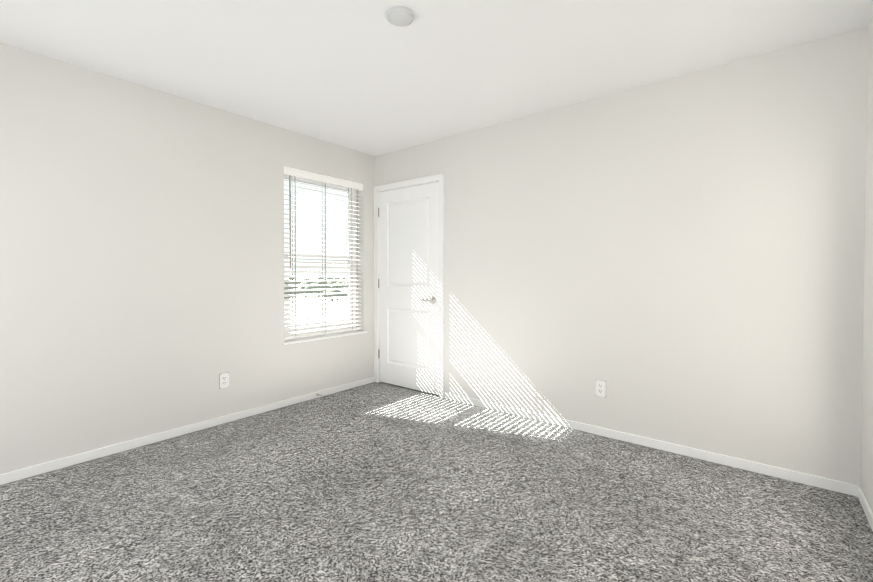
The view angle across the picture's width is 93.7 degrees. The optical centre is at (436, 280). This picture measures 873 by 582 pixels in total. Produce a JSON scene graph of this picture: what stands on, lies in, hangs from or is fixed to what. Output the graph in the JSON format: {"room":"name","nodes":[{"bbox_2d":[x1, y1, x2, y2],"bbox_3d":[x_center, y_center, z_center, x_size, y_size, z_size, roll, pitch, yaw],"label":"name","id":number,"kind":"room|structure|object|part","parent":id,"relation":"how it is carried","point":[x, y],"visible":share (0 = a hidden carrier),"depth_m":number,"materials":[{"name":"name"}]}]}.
{"room":"empty bedroom","nodes":[
{"label":"empty bedroom","id":0,"kind":"room"},
{"bbox_2d":[0,43,373,473],"bbox_3d":[-1.880,-0.104,3.095,0.220,2.540,3.840,1,1,39],"label":"wall","id":1,"kind":"structure","parent":0,"point":[141,261],"depth_m":2.76,"materials":[{"name":"white paint"}]},
{"bbox_2d":[0,377,373,484],"bbox_3d":[-1.794,1.087,3.035,0.012,0.060,3.584,1,1,39],"label":"baseboard","id":2,"kind":"structure","parent":1,"relation":"attached to","point":[27,472],"depth_m":2.84,"materials":[{"name":"paint"}]},
{"bbox_2d":[219,372,228,388],"bbox_3d":[-1.659,0.779,3.201,0.010,0.119,0.074,1,1,39],"label":"outlet","id":3,"kind":"object","parent":1,"relation":"attached to","point":[223,380],"visible":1,"depth_m":3.20,"materials":[{"name":"white plastic"}]},
{"bbox_2d":[284,175,355,339],"bbox_3d":[-1.188,-0.233,4.063,0.101,1.573,0.920,1,1,39],"label":"window","id":4,"kind":"structure","parent":1,"relation":"in","point":[300,180],"depth_m":4.20,"materials":[{"name":"white plastic"}]},
{"bbox_2d":[284,166,362,339],"bbox_3d":[-1.086,-0.249,3.982,0.086,1.534,0.916,1,1,39],"label":"window blinds","id":5,"kind":"object","parent":4,"relation":"attached to","point":[299,173],"visible":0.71,"depth_m":3.95,"materials":[{"name":"white plastic"}]},
{"bbox_3d":[-1.098,0.508,4.003,0.052,0.020,0.908,1,1,39],"label":"rail","id":6,"kind":"part","parent":5,"relation":"part of","materials":[{"name":"white plastic"}]},
{"bbox_2d":[282,330,366,344],"bbox_3d":[-1.093,0.546,4.000,0.152,0.018,0.970,1,1,39],"label":"window sill","id":7,"kind":"structure","parent":1,"relation":"attached to","point":[314,338],"depth_m":3.95,"materials":[{"name":"paint"}]},
{"bbox_2d":[0,382,872,581],"bbox_3d":[-0.387,1.194,1.923,4.640,0.120,4.440,1,1,39],"label":"floor","id":8,"kind":"structure","parent":0,"point":[378,482],"depth_m":2.03,"materials":[{"name":"carpet"}]},
{"bbox_2d":[0,0,872,155],"bbox_3d":[-0.387,-1.365,1.883,4.040,0.120,3.840,1,1,39],"label":"ceiling","id":9,"kind":"structure","parent":0,"point":[366,77],"depth_m":2.31,"materials":[{"name":"white paint"}]},
{"bbox_2d":[387,6,413,26],"bbox_3d":[-0.177,-1.290,2.011,0.136,0.034,0.136,1,1,39],"label":"recessed light","id":10,"kind":"object","parent":9,"relation":"in","point":[401,16],"visible":0.96,"depth_m":1.98,"materials":[{"name":"grey plastic"}]},
{"bbox_2d":[374,27,867,485],"bbox_3d":[0.773,-0.108,3.356,4.040,2.540,0.120,1,1,39],"label":"wall","id":11,"kind":"structure","parent":0,"point":[678,260],"depth_m":2.64,"materials":[{"name":"white paint"}]},
{"bbox_2d":[373,173,443,397],"bbox_3d":[-0.266,0.044,4.176,0.950,2.110,0.140,1,1,39],"label":"door frame","id":12,"kind":"structure","parent":11,"relation":"attached to","point":[427,179],"depth_m":3.99,"materials":[{"name":"paint"}]},
{"bbox_2d":[379,182,438,394],"bbox_3d":[-0.302,0.071,4.131,0.820,2.030,0.092,1,1,39],"label":"door","id":13,"kind":"structure","parent":11,"relation":"in","point":[408,287],"depth_m":4.12,"materials":[{"name":"paint"}]},
{"bbox_3d":[-0.079,0.183,3.932,0.146,0.066,0.058,1,1,39],"label":"handle","id":14,"kind":"part","parent":13,"relation":"part of","materials":[{"name":"silver metal"}]},
{"bbox_2d":[595,380,605,397],"bbox_3d":[1.186,0.778,2.958,0.074,0.119,0.010,1,1,39],"label":"outlet","id":15,"kind":"object","parent":11,"relation":"attached to","point":[600,388],"visible":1,"depth_m":2.95,"materials":[{"name":"white plastic"}]},
{"bbox_2d":[444,392,860,496],"bbox_3d":[1.144,1.088,2.995,2.747,0.060,0.012,1,1,39],"label":"baseboard","id":16,"kind":"structure","parent":11,"relation":"attached to","point":[811,480],"depth_m":2.65,"materials":[{"name":"paint"}]},
{"bbox_2d":[861,16,872,511],"bbox_3d":[1.145,-0.067,0.680,0.120,2.540,3.840,1,1,39],"label":"wall","id":17,"kind":"structure","parent":0,"point":[867,439],"depth_m":2.03,"materials":[{"name":"white paint"}]},
{"bbox_2d":[858,486,872,530],"bbox_3d":[1.089,1.123,0.735,0.012,0.060,3.588,1,1,39],"label":"baseboard","id":18,"kind":"structure","parent":17,"relation":"attached to","point":[865,506],"depth_m":1.98,"materials":[{"name":"paint"}]},
{"label":"outside","id":19,"kind":"structure","parent":0,"visible":0},
{"bbox_2d":[284,278,348,325],"bbox_3d":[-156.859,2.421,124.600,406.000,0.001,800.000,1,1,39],"label":"ground","id":20,"kind":"structure","parent":19,"point":[306,301],"depth_m":54.24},
{"bbox_2d":[284,277,347,300],"bbox_3d":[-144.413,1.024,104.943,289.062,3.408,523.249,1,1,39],"label":"trees","id":21,"kind":"object","parent":20,"relation":"on","point":[311,287],"depth_m":80.95,"materials":[{"name":"green plant"}]}
]}

